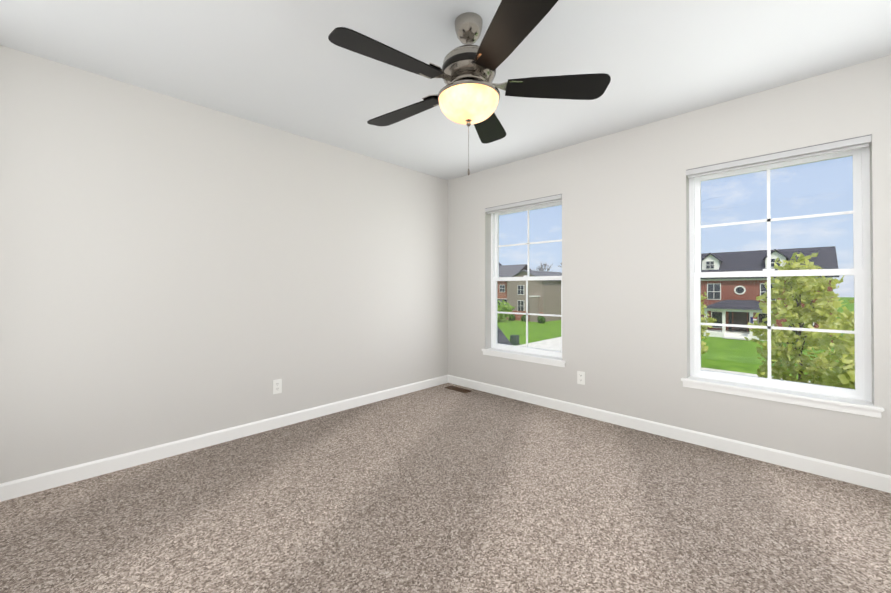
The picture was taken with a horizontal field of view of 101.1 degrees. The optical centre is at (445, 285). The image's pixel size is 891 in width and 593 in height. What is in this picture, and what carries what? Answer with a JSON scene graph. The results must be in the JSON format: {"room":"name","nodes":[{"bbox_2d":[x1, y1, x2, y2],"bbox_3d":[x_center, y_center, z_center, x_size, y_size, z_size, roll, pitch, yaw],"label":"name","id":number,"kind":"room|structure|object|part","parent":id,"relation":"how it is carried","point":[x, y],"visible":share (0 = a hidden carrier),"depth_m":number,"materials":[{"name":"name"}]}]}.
{"room":"empty bedroom","nodes":[
{"label":"empty bedroom","id":0,"kind":"room"},
{"bbox_2d":[0,45,447,483],"bbox_3d":[-1.357,-0.060,3.170,0.220,2.440,4.190,0,-1,44],"label":"wall","id":1,"kind":"structure","parent":0,"point":[172,269],"depth_m":2.54,"materials":[{"name":"grey paint"}]},
{"bbox_2d":[0,375,447,501],"bbox_3d":[-1.273,1.113,3.079,0.014,0.092,3.750,0,-1,44],"label":"baseboard","id":2,"kind":"structure","parent":1,"relation":"attached to","point":[38,482],"depth_m":2.52,"materials":[{"name":"white wood"}]},
{"bbox_2d":[273,379,281,393],"bbox_3d":[-1.368,0.824,2.986,0.009,0.115,0.070,0,-1,44],"label":"electrical outlet","id":3,"kind":"object","parent":1,"relation":"attached to","point":[277,386],"visible":1,"depth_m":2.98,"materials":[{"name":"white plastic"}]},
{"bbox_2d":[0,383,890,592],"bbox_3d":[0.101,1.209,1.740,4.290,0.120,4.190,0,-1,44],"label":"floor","id":4,"kind":"structure","parent":0,"point":[441,488],"depth_m":1.82,"materials":[{"name":"carpet"}]},
{"bbox_2d":[445,385,471,392],"bbox_3d":[0.141,1.163,4.109,0.310,0.007,0.110,0,-1,44],"label":"air vent register","id":5,"kind":"object","parent":4,"relation":"on","point":[459,389],"visible":0.98,"depth_m":4.09,"materials":[{"name":"brown metal"}]},
{"bbox_2d":[0,0,890,179],"bbox_3d":[0.101,-1.351,1.759,4.290,0.120,4.190,0,-1,44],"label":"ceiling","id":6,"kind":"structure","parent":0,"point":[287,66],"depth_m":2.06,"materials":[{"name":"white paint"}]},
{"bbox_2d":[328,0,610,175],"bbox_3d":[0.078,-0.914,1.804,1.289,0.753,1.299,0,-1,44],"label":"fan","id":7,"kind":"object","parent":6,"relation":"hanging from","point":[468,94],"visible":1,"depth_m":1.70,"materials":[{"name":"black wood"}]},
{"bbox_3d":[0.113,-0.862,1.798,0.294,0.106,0.294,0,-1,44],"label":"lamp shade","id":8,"kind":"part","parent":7,"relation":"part of","materials":[{"name":"white glass"}]},
{"bbox_2d":[448,55,890,475],"bbox_3d":[1.565,-0.061,3.093,4.070,2.440,0.220,0,-1,44],"label":"wall","id":9,"kind":"structure","parent":0,"point":[625,280],"depth_m":2.87,"materials":[{"name":"grey paint"}]},
{"bbox_2d":[481,348,565,366],"bbox_3d":[0.787,0.728,3.746,0.973,0.062,0.133,0,-1,44],"label":"window sill","id":10,"kind":"structure","parent":9,"relation":"attached to","point":[542,359],"depth_m":3.67,"materials":[{"name":"white wood"}]},
{"bbox_2d":[491,201,561,357],"bbox_3d":[0.860,-0.075,3.827,0.903,1.550,0.084,0,-1,44],"label":"window","id":11,"kind":"structure","parent":9,"relation":"in","point":[495,256],"depth_m":3.88,"materials":[{"name":"white plastic"}]},
{"bbox_2d":[485,194,561,213],"bbox_3d":[0.776,-0.820,3.746,0.899,0.060,0.056,0,-1,44],"label":"window blind","id":12,"kind":"object","parent":11,"relation":"attached to","point":[530,203],"visible":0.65,"depth_m":3.69,"materials":[{"name":"grey plastic"}]},
{"bbox_2d":[577,371,584,384],"bbox_3d":[1.209,0.826,3.273,0.070,0.115,0.009,0,-1,44],"label":"outlet","id":13,"kind":"object","parent":9,"relation":"attached to","point":[580,377],"visible":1,"depth_m":3.27,"materials":[{"name":"white plastic"}]},
{"bbox_2d":[448,375,890,492],"bbox_3d":[1.410,1.113,3.073,3.836,0.092,0.014,0,-1,44],"label":"baseboard","id":14,"kind":"structure","parent":9,"relation":"attached to","point":[862,477],"depth_m":2.61,"materials":[{"name":"white wood"}]},
{"bbox_2d":[689,144,871,401],"bbox_3d":[2.213,-0.085,2.508,0.905,1.550,0.084,0,-1,44],"label":"window","id":15,"kind":"structure","parent":9,"relation":"in","point":[860,270],"depth_m":2.40,"materials":[{"name":"white plastic"}]},
{"bbox_2d":[686,134,871,178],"bbox_3d":[2.128,-0.830,2.427,0.901,0.060,0.056,0,-1,44],"label":"window blind","id":16,"kind":"object","parent":15,"relation":"attached to","point":[821,149],"visible":0.96,"depth_m":2.35,"materials":[{"name":"grey plastic"}]},
{"bbox_2d":[681,376,884,417],"bbox_3d":[2.140,0.718,2.427,0.975,0.062,0.133,0,-1,44],"label":"window sill","id":17,"kind":"structure","parent":9,"relation":"attached to","point":[853,406],"depth_m":2.33,"materials":[{"name":"white wood"}]},
{"label":"outside","id":18,"kind":"structure","parent":0,"visible":0},
{"bbox_2d":[497,297,854,381],"bbox_3d":[62.689,5.206,82.973,420.000,0.300,320.000,0,-1,44],"label":"ground","id":19,"kind":"structure","parent":18,"point":[540,335],"depth_m":28.34,"materials":[{"name":"green plant"}]},
{"bbox_2d":[497,326,511,344],"bbox_3d":[-2.920,1.897,9.415,5.240,5.220,9.030,0,-1,44],"label":"roof","id":20,"kind":"object","parent":19,"relation":"on","point":[503,339],"depth_m":10.91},
{"bbox_2d":[497,300,513,320],"bbox_3d":[6.879,3.281,48.087,3.943,3.029,4.247,0,-1,44],"label":"tree","id":21,"kind":"object","parent":19,"relation":"on","point":[501,308],"depth_m":47.66,"materials":[{"name":"green plant"}]},
{"bbox_2d":[510,334,518,344],"bbox_3d":[5.435,4.276,28.816,0.650,0.750,0.600,0,-1,44],"label":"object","id":22,"kind":"object","parent":19,"relation":"on","point":[513,337],"depth_m":28.61,"materials":[{"name":"grey"}]},
{"bbox_2d":[509,314,545,322],"bbox_3d":[10.706,4.335,48.336,1.136,1.108,6.100,0,-1,-39],"label":"shrub","id":23,"kind":"object","parent":19,"relation":"on","point":[541,318],"depth_m":48.52,"materials":[{"name":"green plant"}]},
{"bbox_2d":[497,263,561,321],"bbox_3d":[9.855,0.352,56.976,17.400,9.020,11.650,0,-1,44],"label":"house","id":24,"kind":"structure","parent":19,"relation":"on","point":[541,295],"depth_m":50.20,"materials":[{"name":"beige"}]},
{"bbox_2d":[534,262,551,270],"bbox_3d":[19.411,0.289,66.165,7.899,9.282,5.993,0,-1,44],"label":"bare tree","id":25,"kind":"object","parent":19,"relation":"on","point":[543,267],"depth_m":66.92,"materials":[{"name":"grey plant"}]},
{"bbox_2d":[517,337,810,382],"bbox_3d":[75.270,4.461,4.710,132.700,0.020,74.500,0,-1,44],"label":"path","id":26,"kind":"structure","parent":19,"relation":"on","point":[557,346],"depth_m":27.73,"materials":[{"name":"concrete"}]},
{"bbox_2d":[701,292,715,353],"bbox_3d":[14.654,2.475,21.675,2.266,4.247,2.071,0,-1,44],"label":"tree","id":27,"kind":"object","parent":19,"relation":"on","point":[704,349],"depth_m":21.18,"materials":[{"name":"green plant"}]},
{"bbox_2d":[701,246,838,342],"bbox_3d":[29.209,0.622,36.213,12.900,8.170,12.450,0,-1,44],"label":"house","id":28,"kind":"structure","parent":19,"relation":"on","point":[739,282],"depth_m":33.72,"materials":[{"name":"red brick"}]},
{"bbox_2d":[744,252,853,384],"bbox_3d":[11.960,1.681,12.460,2.915,5.696,2.919,0,-1,44],"label":"tree","id":29,"kind":"object","parent":19,"relation":"on","point":[792,313],"depth_m":12.10,"materials":[{"name":"green plant"}]},
{"bbox_2d":[818,309,854,388],"bbox_3d":[11.544,2.580,9.940,2.059,3.861,2.099,0,-1,44],"label":"tree","id":30,"kind":"object","parent":19,"relation":"on","point":[838,367],"depth_m":10.11,"materials":[{"name":"green plant"}]}
]}

